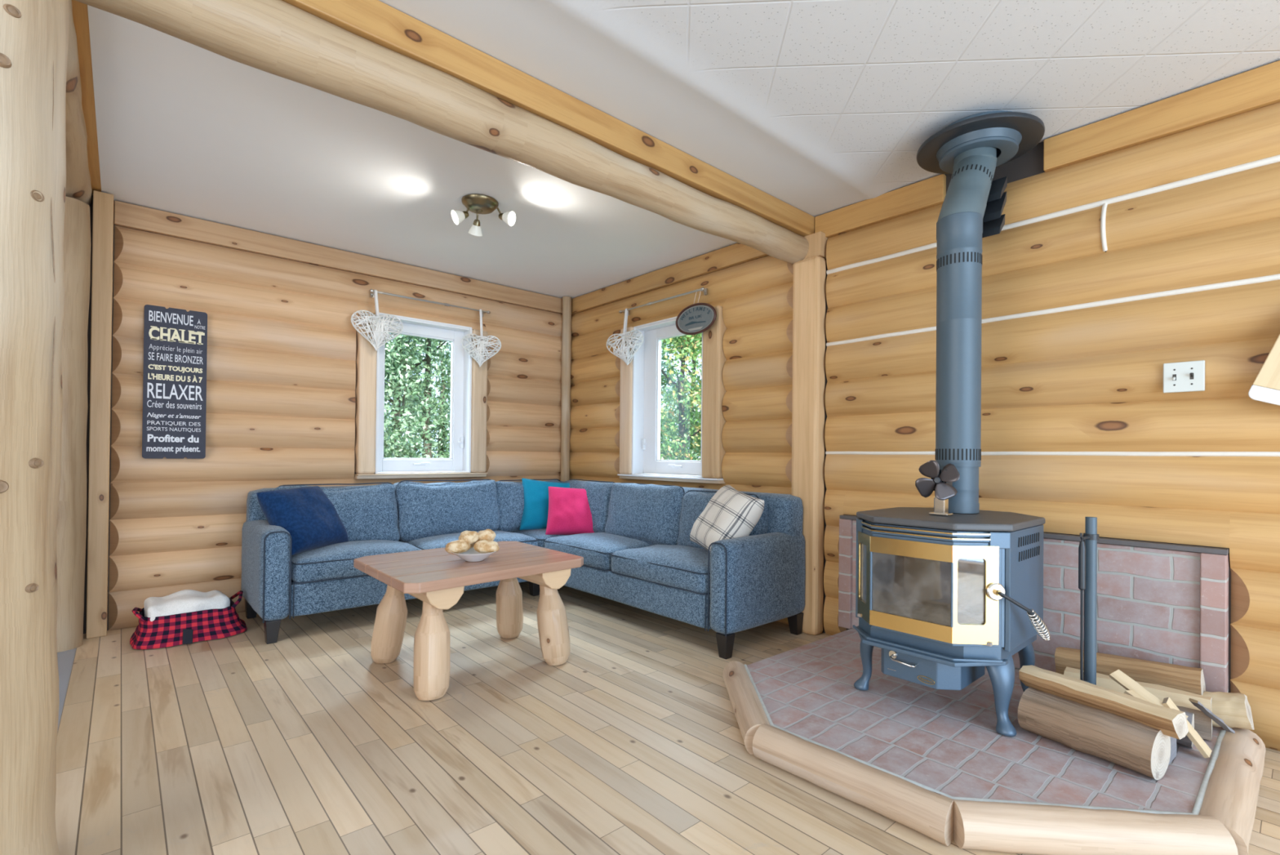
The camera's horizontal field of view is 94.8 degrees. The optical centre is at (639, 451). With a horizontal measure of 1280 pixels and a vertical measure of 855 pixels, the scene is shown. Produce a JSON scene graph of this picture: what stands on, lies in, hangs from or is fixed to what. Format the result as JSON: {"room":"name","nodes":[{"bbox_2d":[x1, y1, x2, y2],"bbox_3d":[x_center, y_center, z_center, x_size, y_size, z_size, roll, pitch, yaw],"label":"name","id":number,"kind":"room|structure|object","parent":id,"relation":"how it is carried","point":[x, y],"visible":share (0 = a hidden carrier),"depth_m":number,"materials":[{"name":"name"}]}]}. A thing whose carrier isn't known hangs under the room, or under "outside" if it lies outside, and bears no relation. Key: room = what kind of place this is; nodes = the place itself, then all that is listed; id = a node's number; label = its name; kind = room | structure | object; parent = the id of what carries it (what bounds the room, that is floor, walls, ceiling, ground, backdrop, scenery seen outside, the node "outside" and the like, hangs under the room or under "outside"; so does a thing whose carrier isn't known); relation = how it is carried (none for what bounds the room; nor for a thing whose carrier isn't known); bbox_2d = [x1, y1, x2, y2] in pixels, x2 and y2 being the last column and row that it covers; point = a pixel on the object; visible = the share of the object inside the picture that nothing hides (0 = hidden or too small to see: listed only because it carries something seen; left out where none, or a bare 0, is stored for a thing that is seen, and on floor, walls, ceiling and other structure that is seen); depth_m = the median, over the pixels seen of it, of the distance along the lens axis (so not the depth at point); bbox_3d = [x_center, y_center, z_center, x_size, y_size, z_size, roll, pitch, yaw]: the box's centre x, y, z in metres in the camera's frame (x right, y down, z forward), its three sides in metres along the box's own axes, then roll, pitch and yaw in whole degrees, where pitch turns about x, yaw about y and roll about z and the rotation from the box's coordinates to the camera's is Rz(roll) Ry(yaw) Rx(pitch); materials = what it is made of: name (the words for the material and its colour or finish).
{"room":"cabin living room","nodes":[
{"label":"cabin living room","id":0,"kind":"room"},
{"bbox_2d":[83,195,562,633],"bbox_3d":[-2.957,-0.224,3.677,6.420,2.580,0.272,1,-1,-41],"label":"wall","id":1,"kind":"structure","parent":0,"point":[282,336],"depth_m":3.88,"materials":[{"name":"brown wood"}]},
{"bbox_2d":[57,647,76,731],"bbox_3d":[-1.769,1.046,-0.405,2.835,0.029,7.730,1,-1,-41],"label":"trim","id":2,"kind":"structure","parent":1,"relation":"attached to","point":[65,658],"depth_m":2.79,"materials":[{"name":"grey plastic"}]},
{"bbox_2d":[56,195,90,652],"bbox_3d":[-3.080,-0.146,3.137,0.204,2.376,0.205,1,-1,-41],"label":"post","id":3,"kind":"object","parent":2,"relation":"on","point":[71,535],"visible":0.48,"depth_m":3.11,"materials":[{"name":"beige wood"}]},
{"bbox_2d":[65,0,92,205],"bbox_3d":[-2.281,-1.457,2.233,0.237,0.231,2.874,1,-1,-41],"label":"log beam","id":4,"kind":"structure","parent":3,"relation":"on","point":[78,184],"depth_m":2.58,"materials":[{"name":"beige wood"}]},
{"bbox_2d":[71,0,101,195],"bbox_3d":[-2.232,-1.489,2.183,0.303,0.027,3.030,1,-1,-41],"label":"trim","id":5,"kind":"structure","parent":1,"relation":"attached to","point":[80,11],"depth_m":2.38,"materials":[{"name":"brown wood"}]},
{"bbox_2d":[142,304,207,458],"bbox_3d":[-2.828,-0.415,3.586,0.303,0.913,0.011,1,-1,-41],"label":"word sign","id":6,"kind":"object","parent":1,"relation":"attached to","point":[175,340],"visible":1,"depth_m":3.58,"materials":[{"name":"black"}]},
{"bbox_2d":[354,311,487,479],"bbox_3d":[-1.729,-0.414,4.686,1.018,1.236,0.242,1,-1,-41],"label":"window","id":7,"kind":"structure","parent":1,"relation":"in","point":[468,380],"depth_m":4.71,"materials":[{"name":"white plastic"}]},
{"bbox_2d":[369,288,490,316],"bbox_3d":[-1.623,-1.157,4.603,0.951,0.045,0.092,1,-1,-41],"label":"curtain rod","id":8,"kind":"object","parent":1,"relation":"attached to","point":[371,291],"visible":0.98,"depth_m":4.51,"materials":[{"name":"silver metal"}]},
{"bbox_2d":[351,289,403,351],"bbox_3d":[-1.911,-0.955,4.291,0.356,0.450,0.105,1,0,-36],"label":"heart","id":9,"kind":"object","parent":8,"relation":"hanging from","point":[378,331],"visible":1,"depth_m":4.27,"materials":[{"name":"white"}]},
{"bbox_2d":[461,309,501,366],"bbox_3d":[-1.299,-0.931,4.830,0.317,0.478,0.104,1,0,-12],"label":"heart","id":10,"kind":"object","parent":8,"relation":"hanging from","point":[482,344],"visible":1,"depth_m":4.81,"materials":[{"name":"white"}]},
{"bbox_2d":[55,581,1279,854],"bbox_3d":[0.594,1.082,1.678,3.465,0.030,7.730,1,-1,-41],"label":"floor","id":11,"kind":"structure","parent":0,"point":[300,743],"depth_m":2.08,"materials":[{"name":"brown wood"}]},
{"bbox_2d":[0,0,69,854],"bbox_3d":[-1.521,-0.058,1.320,0.362,2.205,0.357,1,-1,-41],"label":"log post","id":12,"kind":"object","parent":11,"relation":"on","point":[34,33],"visible":1,"depth_m":1.32,"materials":[{"name":"beige wood"}]},
{"bbox_2d":[75,0,814,263],"bbox_3d":[-0.318,-1.292,2.474,3.563,0.312,0.208,1,-1,-41],"label":"ceiling beam","id":13,"kind":"structure","parent":12,"relation":"on","point":[373,54],"depth_m":2.10,"materials":[{"name":"beige wood"}]},
{"bbox_2d":[85,190,114,638],"bbox_3d":[-3.084,-0.211,3.365,0.086,2.508,0.128,1,-1,-41],"label":"square post","id":14,"kind":"object","parent":11,"relation":"on","point":[103,202],"visible":1,"depth_m":3.32,"materials":[{"name":"brown wood"}]},
{"bbox_2d":[129,590,246,648],"bbox_3d":[-2.559,0.933,3.360,0.529,0.218,0.411,1,-1,-41],"label":"fabric basket","id":15,"kind":"object","parent":11,"relation":"on","point":[161,631],"visible":0.88,"depth_m":3.22,"materials":[{"name":"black fabric"}]},
{"bbox_2d":[140,588,231,617],"bbox_3d":[-2.581,0.893,3.355,0.405,0.169,0.307,1,-1,-41],"label":"towel","id":16,"kind":"object","parent":15,"relation":"in","point":[218,598],"visible":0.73,"depth_m":3.27,"materials":[{"name":"white fabric"}]},
{"bbox_2d":[353,541,583,700],"bbox_3d":[-0.868,0.802,3.014,0.992,0.520,0.813,1,-1,-44],"label":"coffee table","id":17,"kind":"object","parent":11,"relation":"on","point":[437,577],"visible":0.98,"depth_m":2.90,"materials":[{"name":"beige wood"}]},
{"bbox_2d":[451,546,496,561],"bbox_3d":[-0.824,0.516,2.933,0.227,0.049,0.227,1,-1,-41],"label":"bowl","id":18,"kind":"object","parent":17,"relation":"on","point":[470,555],"visible":0.75,"depth_m":2.87,"materials":[{"name":"white ceramic"}]},
{"bbox_2d":[444,539,470,554],"bbox_3d":[-0.906,0.472,2.926,0.112,0.073,0.101,1,-1,-41],"label":"bread roll","id":19,"kind":"object","parent":18,"relation":"in","point":[458,546],"visible":0.95,"depth_m":2.89,"materials":[{"name":"beige food"}]},
{"bbox_2d":[458,530,479,543],"bbox_3d":[-0.857,0.431,2.959,0.102,0.071,0.094,1,-1,-41],"label":"bread roll","id":20,"kind":"object","parent":19,"relation":"on","point":[469,536],"visible":0.94,"depth_m":2.93,"materials":[{"name":"beige food"}]},
{"bbox_2d":[477,528,495,540],"bbox_3d":[-0.791,0.433,3.002,0.097,0.080,0.098,1,-1,-41],"label":"bread roll","id":21,"kind":"object","parent":18,"relation":"in","point":[487,534],"visible":0.65,"depth_m":2.97,"materials":[{"name":"beige food"}]},
{"bbox_2d":[473,539,499,553],"bbox_3d":[-0.765,0.473,2.933,0.116,0.069,0.095,1,-1,-41],"label":"bread roll","id":22,"kind":"object","parent":18,"relation":"in","point":[483,546],"visible":0.94,"depth_m":2.90,"materials":[{"name":"beige food"}]},
{"bbox_2d":[241,477,805,658],"bbox_3d":[-0.785,0.634,3.650,2.518,0.866,2.588,1,-1,-41],"label":"sofa","id":23,"kind":"object","parent":11,"relation":"on","point":[641,553],"visible":0.73,"depth_m":3.57,"materials":[{"name":"blue fabric"}]},
{"bbox_2d":[256,485,348,555],"bbox_3d":[-2.053,0.409,3.609,0.330,0.382,0.431,0,0,14],"label":"throw pillow","id":24,"kind":"object","parent":23,"relation":"on","point":[312,521],"visible":0.91,"depth_m":3.50,"materials":[{"name":"blue fabric"}]},
{"bbox_2d":[271,482,398,541],"bbox_3d":[-1.992,0.429,3.873,0.768,0.437,0.312,1,-1,-41],"label":"cushion","id":25,"kind":"object","parent":23,"relation":"on","point":[371,512],"depth_m":3.89,"materials":[{"name":"blue fabric"}]},
{"bbox_2d":[291,539,422,583],"bbox_3d":[-1.834,0.686,3.741,0.773,0.224,0.596,1,-1,-41],"label":"seat cushion","id":26,"kind":"object","parent":23,"relation":"on","point":[333,563],"depth_m":3.47,"materials":[{"name":"blue fabric"}]},
{"bbox_2d":[394,477,499,542],"bbox_3d":[-1.429,0.428,4.372,0.791,0.458,0.318,1,-1,-41],"label":"cushion","id":27,"kind":"object","parent":23,"relation":"on","point":[424,509],"depth_m":4.23,"materials":[{"name":"blue fabric"}]},
{"bbox_2d":[404,530,537,549],"bbox_3d":[-1.235,0.695,4.270,0.862,0.224,0.598,1,-1,-41],"label":"seat cushion","id":28,"kind":"object","parent":23,"relation":"on","point":[424,540],"depth_m":4.14,"materials":[{"name":"blue fabric"}]},
{"bbox_2d":[496,479,562,532],"bbox_3d":[-0.911,0.443,4.838,0.664,0.439,0.313,1,-1,-41],"label":"cushion","id":29,"kind":"object","parent":23,"relation":"on","point":[509,492],"depth_m":4.61,"materials":[{"name":"blue fabric"}]},
{"bbox_2d":[515,528,566,547],"bbox_3d":[-0.666,0.707,4.774,0.687,0.220,0.586,1,-1,-41],"label":"seat cushion","id":30,"kind":"object","parent":23,"relation":"on","point":[540,535],"depth_m":4.48,"materials":[{"name":"blue fabric"}]},
{"bbox_2d":[519,477,569,529],"bbox_3d":[-0.746,0.435,4.747,0.460,0.442,0.268,1,0,-18],"label":"throw pillow","id":31,"kind":"object","parent":23,"relation":"on","point":[535,508],"visible":0.56,"depth_m":4.64,"materials":[{"name":"teal fabric"}]},
{"bbox_2d":[545,486,595,534],"bbox_3d":[-0.523,0.464,4.569,0.410,0.381,0.255,1,0,-8],"label":"throw pillow","id":32,"kind":"object","parent":23,"relation":"on","point":[568,508],"visible":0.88,"depth_m":4.48,"materials":[{"name":"pink fabric"}]},
{"bbox_2d":[564,478,614,532],"bbox_3d":[-0.389,0.443,4.717,0.313,0.436,0.696,1,-1,-41],"label":"cushion","id":33,"kind":"object","parent":23,"relation":"on","point":[600,493],"depth_m":4.48,"materials":[{"name":"fabric"}]},
{"bbox_2d":[544,532,651,569],"bbox_3d":[-0.225,0.709,4.260,0.660,0.226,0.808,1,-1,-41],"label":"seat cushion","id":34,"kind":"object","parent":23,"relation":"on","point":[597,548],"depth_m":4.02,"materials":[{"name":"blue fabric"}]},
{"bbox_2d":[604,481,685,545],"bbox_3d":[0.066,0.447,4.207,0.320,0.447,0.768,1,-1,-41],"label":"cushion","id":35,"kind":"object","parent":23,"relation":"on","point":[643,513],"depth_m":4.05,"materials":[{"name":"blue fabric"}]},
{"bbox_2d":[611,544,710,593],"bbox_3d":[0.310,0.711,3.654,0.658,0.227,0.853,1,-1,-41],"label":"seat cushion","id":36,"kind":"object","parent":23,"relation":"on","point":[644,568],"depth_m":3.46,"materials":[{"name":"blue fabric"}]},
{"bbox_2d":[675,489,768,549],"bbox_3d":[0.514,0.460,3.713,0.303,0.426,0.654,1,-1,-41],"label":"cushion","id":37,"kind":"object","parent":23,"relation":"on","point":[690,504],"depth_m":3.74,"materials":[{"name":"white fabric"}]},
{"bbox_2d":[689,484,764,551],"bbox_3d":[0.503,0.410,3.462,0.307,0.413,0.467,1,0,-18],"label":"throw pillow","id":38,"kind":"object","parent":23,"relation":"on","point":[731,513],"visible":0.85,"depth_m":3.33,"materials":[{"name":"fabric"}]},
{"bbox_2d":[791,255,826,635],"bbox_3d":[1.016,-0.039,3.558,0.103,2.245,0.181,1,-1,-41],"label":"wall post","id":39,"kind":"object","parent":11,"relation":"on","point":[809,300],"visible":0.8,"depth_m":3.50,"materials":[{"name":"brown wood"}]},
{"bbox_2d":[722,627,1266,854],"bbox_3d":[1.175,1.020,2.287,1.519,0.111,1.687,1,-1,-41],"label":"hearth","id":40,"kind":"object","parent":11,"relation":"on","point":[934,762],"visible":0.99,"depth_m":1.84,"materials":[{"name":"tile"}]},
{"bbox_2d":[853,506,1050,736],"bbox_3d":[1.259,0.620,2.346,0.715,0.734,0.660,1,-1,-41],"label":"wood stove","id":41,"kind":"object","parent":40,"relation":"on","point":[944,599],"visible":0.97,"depth_m":2.17,"materials":[{"name":"metal"}]},
{"bbox_2d":[915,459,959,515],"bbox_3d":[1.178,0.142,2.314,0.120,0.218,0.151,1,-1,-41],"label":"fan","id":42,"kind":"object","parent":41,"relation":"on","point":[940,481],"visible":1,"depth_m":2.31,"materials":[{"name":"grey metal"}]},
{"bbox_2d":[935,146,1007,513],"bbox_3d":[1.420,-0.567,2.552,0.380,1.644,0.185,1,-1,-41],"label":"pipe","id":43,"kind":"object","parent":41,"relation":"on","point":[974,203],"visible":0.92,"depth_m":2.42,"materials":[{"name":"metal"}]},
{"bbox_2d":[1080,516,1098,684],"bbox_3d":[1.594,0.612,2.094,0.140,0.754,0.085,1,-1,-41],"label":"stand","id":44,"kind":"object","parent":40,"relation":"on","point":[1091,536],"visible":0.71,"depth_m":2.10,"materials":[{"name":"metal"}]},
{"bbox_2d":[1077,538,1088,682],"bbox_3d":[1.550,0.590,2.066,0.034,0.582,0.057,1,-1,-41],"label":"brush","id":45,"kind":"object","parent":44,"relation":"hanging from","point":[1082,548],"visible":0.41,"depth_m":2.06,"materials":[{"name":"black metal"}]},
{"bbox_2d":[1083,539,1084,679],"bbox_3d":[1.619,0.579,2.145,0.042,0.559,0.021,1,-1,-41],"label":"poker","id":46,"kind":"object","parent":44,"relation":"hanging from","point":[1083,540],"visible":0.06,"depth_m":2.15,"materials":[{"name":"black metal"}]},
{"bbox_2d":[1017,686,1170,779],"bbox_3d":[1.476,0.910,1.934,0.155,0.155,0.372,1,0,-31],"label":"log","id":47,"kind":"object","parent":40,"relation":"on","point":[1131,744],"visible":0.95,"depth_m":1.87,"materials":[{"name":"brown wood"}]},
{"bbox_2d":[1018,664,1186,738],"bbox_3d":[1.501,0.812,1.939,0.110,0.089,0.436,1,0,-29],"label":"log","id":48,"kind":"object","parent":47,"relation":"on","point":[1171,722],"visible":0.9,"depth_m":1.88,"materials":[{"name":"brown wood"}]},
{"bbox_2d":[1054,646,1204,694],"bbox_3d":[1.902,0.893,2.306,0.113,0.202,0.452,1,-1,-41],"label":"log","id":49,"kind":"object","parent":40,"relation":"on","point":[1188,678],"visible":0.53,"depth_m":2.23,"materials":[{"name":"brown wood"}]},
{"bbox_2d":[1062,666,1235,740],"bbox_3d":[1.841,0.917,2.158,0.191,0.148,0.481,1,-1,-45],"label":"log","id":50,"kind":"object","parent":40,"relation":"on","point":[1202,723],"depth_m":2.07,"materials":[{"name":"beige wood"}]},
{"bbox_2d":[1168,735,1177,764],"bbox_3d":[1.587,0.935,2.032,0.118,0.109,0.384,1,0,-37],"label":"log","id":51,"kind":"object","parent":40,"relation":"on","point":[1174,741],"visible":0.03,"depth_m":1.88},
{"bbox_2d":[1124,689,1147,700],"bbox_3d":[1.684,0.843,1.950,0.041,0.069,0.131,1,0,-20],"label":"stick","id":52,"kind":"object","parent":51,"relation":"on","point":[1131,692],"visible":0.18,"depth_m":1.99,"materials":[{"name":"beige wood"}]},
{"bbox_3d":[1.728,0.845,1.956,0.054,0.071,0.137,1,-1,-41],"label":"stick","id":53,"kind":"object","parent":51,"relation":"on","visible":0},
{"bbox_2d":[1109,668,1164,706],"bbox_3d":[1.698,0.814,2.013,0.046,0.097,0.154,1,0,-20],"label":"stick","id":54,"kind":"object","parent":53,"relation":"on","point":[1121,677],"visible":0.78,"depth_m":2.02,"materials":[{"name":"beige wood"}]},
{"bbox_2d":[1177,709,1194,747],"bbox_3d":[1.722,0.932,2.113,0.119,0.113,0.387,1,-1,-41],"label":"log","id":55,"kind":"object","parent":40,"relation":"on","point":[1185,740],"visible":0.06,"depth_m":1.96,"materials":[{"name":"grey wood"}]},
{"bbox_2d":[1161,696,1211,757],"bbox_3d":[1.787,0.899,1.926,0.128,0.168,0.046,0,0,32],"label":"stick","id":56,"kind":"object","parent":40,"relation":"on","point":[1191,732],"visible":0.69,"depth_m":1.91,"materials":[{"name":"beige wood"}]},
{"bbox_2d":[1202,691,1254,729],"bbox_3d":[2.082,0.920,2.102,0.118,0.142,0.152,1,-1,-41],"label":"log","id":57,"kind":"object","parent":40,"relation":"on","point":[1234,708],"visible":0.7,"depth_m":2.06,"materials":[{"name":"beige wood"}]},
{"bbox_2d":[660,337,701,459],"bbox_3d":[1.192,-1.318,13.437,2.110,6.066,3.866,1,0,-33],"label":"maple tree","id":58,"kind":"object","parent":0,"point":[667,388],"visible":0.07,"depth_m":13.45,"materials":[{"name":"green plant"}]},
{"bbox_2d":[87,0,1279,298],"bbox_3d":[-0.415,-1.529,0.785,6.380,0.160,7.730,1,-1,-41],"label":"ceiling","id":59,"kind":"structure","parent":0,"point":[820,107],"depth_m":2.44,"materials":[{"name":"paint"}]},
{"bbox_2d":[450,193,515,235],"bbox_3d":[-0.911,-1.366,3.395,0.329,0.169,0.249,0,0,27],"label":"ceiling light","id":60,"kind":"object","parent":59,"relation":"attached to","point":[477,203],"visible":1,"depth_m":3.38,"materials":[{"name":"gold metal"}]},
{"bbox_2d":[916,110,1044,174],"bbox_3d":[1.509,-1.366,2.631,0.496,0.113,0.496,1,-1,-41],"label":"flange","id":61,"kind":"object","parent":59,"relation":"attached to","point":[1013,134],"visible":0.79,"depth_m":2.52,"materials":[{"name":"black metal"}]},
{"bbox_2d":[936,110,1022,173],"bbox_3d":[1.509,-1.366,2.631,0.344,0.113,0.344,1,-1,-41],"label":"collar","id":62,"kind":"object","parent":61,"relation":"on","point":[1004,134],"depth_m":2.52,"materials":[{"name":"metal"}]},
{"bbox_2d":[569,60,1279,751],"bbox_3d":[1.886,-0.183,2.762,0.302,2.580,8.050,1,-1,-41],"label":"wall","id":63,"kind":"structure","parent":0,"point":[1131,243],"depth_m":2.60,"materials":[{"name":"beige wood"}]},
{"bbox_2d":[560,296,571,481],"bbox_3d":[-0.689,-0.174,5.452,0.090,2.508,0.091,1,-1,-41],"label":"trim","id":64,"kind":"structure","parent":63,"relation":"attached to","point":[566,300],"depth_m":5.42,"materials":[{"name":"beige wood"}]},
{"bbox_2d":[618,287,707,315],"bbox_3d":[0.160,-1.139,4.491,0.076,0.045,0.936,1,-1,-41],"label":"curtain rod","id":65,"kind":"object","parent":63,"relation":"attached to","point":[704,290],"visible":0.97,"depth_m":4.37,"materials":[{"name":"silver metal"}]},
{"bbox_2d":[606,308,644,364],"bbox_3d":[-0.123,-0.926,4.745,0.324,0.464,0.101,0,0,21],"label":"heart","id":66,"kind":"object","parent":65,"relation":"hanging from","point":[624,337],"visible":1,"depth_m":4.72,"materials":[{"name":"white"}]},
{"bbox_2d":[675,293,716,334],"bbox_3d":[0.396,-0.990,4.162,0.028,0.328,0.377,1,-1,-44],"label":"oval sign","id":67,"kind":"object","parent":65,"relation":"hanging from","point":[698,317],"visible":1,"depth_m":4.15,"materials":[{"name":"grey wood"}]},
{"bbox_2d":[688,326,702,330],"bbox_3d":[0.390,-0.867,4.157,0.001,0.016,0.140,1,-1,-44],"label":"print","id":68,"kind":"object","parent":67,"relation":"attached to","point":[690,328],"depth_m":4.16,"materials":[{"name":"grey"}]},
{"bbox_2d":[617,305,726,484],"bbox_3d":[0.267,-0.397,4.543,0.242,1.240,1.085,1,-1,-41],"label":"window","id":69,"kind":"structure","parent":63,"relation":"in","point":[641,379],"depth_m":4.73,"materials":[{"name":"white plastic"}]},
{"bbox_2d":[838,514,1229,692],"bbox_3d":[1.684,0.678,2.795,0.098,0.631,1.571,1,-1,-41],"label":"brick panel","id":70,"kind":"object","parent":63,"relation":"attached to","point":[1162,602],"visible":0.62,"depth_m":2.38,"materials":[{"name":"brick"}]},
{"bbox_2d":[1163,360,1204,392],"bbox_3d":[2.118,-0.292,2.295,0.031,0.117,0.120,1,-1,-41],"label":"light switch","id":71,"kind":"object","parent":63,"relation":"attached to","point":[1182,376],"visible":1,"depth_m":2.29,"materials":[{"name":"white plastic"}]},
{"bbox_2d":[1248,333,1279,405],"bbox_3d":[2.313,-0.364,2.033,0.018,0.463,0.297,1,-1,-41],"label":"lampshade","id":72,"kind":"object","parent":63,"relation":"attached to","point":[1265,388],"visible":1,"depth_m":2.10,"materials":[{"name":"beige fabric"}]},
{"label":"outside","id":73,"kind":"structure","parent":0,"visible":0},
{"bbox_2d":[383,337,449,444],"bbox_3d":[-6.098,-1.523,11.944,4.717,6.030,1.900,1,-1,-41],"label":"leafy tree","id":74,"kind":"object","parent":73,"relation":"in","point":[437,399],"visible":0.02,"depth_m":13.01,"materials":[{"name":"green plant"}]},
{"bbox_2d":[384,333,450,457],"bbox_3d":[-3.427,-0.919,10.862,2.922,5.061,1.937,1,-1,-41],"label":"leafy tree","id":75,"kind":"object","parent":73,"point":[442,446],"visible":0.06,"depth_m":10.43,"materials":[{"name":"green plant"}]},
{"bbox_2d":[383,333,451,457],"bbox_3d":[-2.985,-0.732,7.907,2.773,4.475,1.966,1,-1,-44],"label":"leafy tree","id":76,"kind":"object","parent":73,"relation":"in","point":[398,371],"visible":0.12,"depth_m":7.63,"materials":[{"name":"green plant"}]},
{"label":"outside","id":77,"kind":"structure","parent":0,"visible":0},
{"bbox_3d":[-0.892,1.524,8.547,22.000,0.050,22.000,1,-1,-41],"label":"trim","id":78,"kind":"structure","parent":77,"visible":0},
{"bbox_2d":[660,333,702,460],"bbox_3d":[0.891,-0.655,9.788,2.825,4.479,2.520,0,-1,40],"label":"maple tree","id":79,"kind":"object","parent":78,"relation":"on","point":[682,387],"visible":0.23,"depth_m":9.57,"materials":[{"name":"green plant"}]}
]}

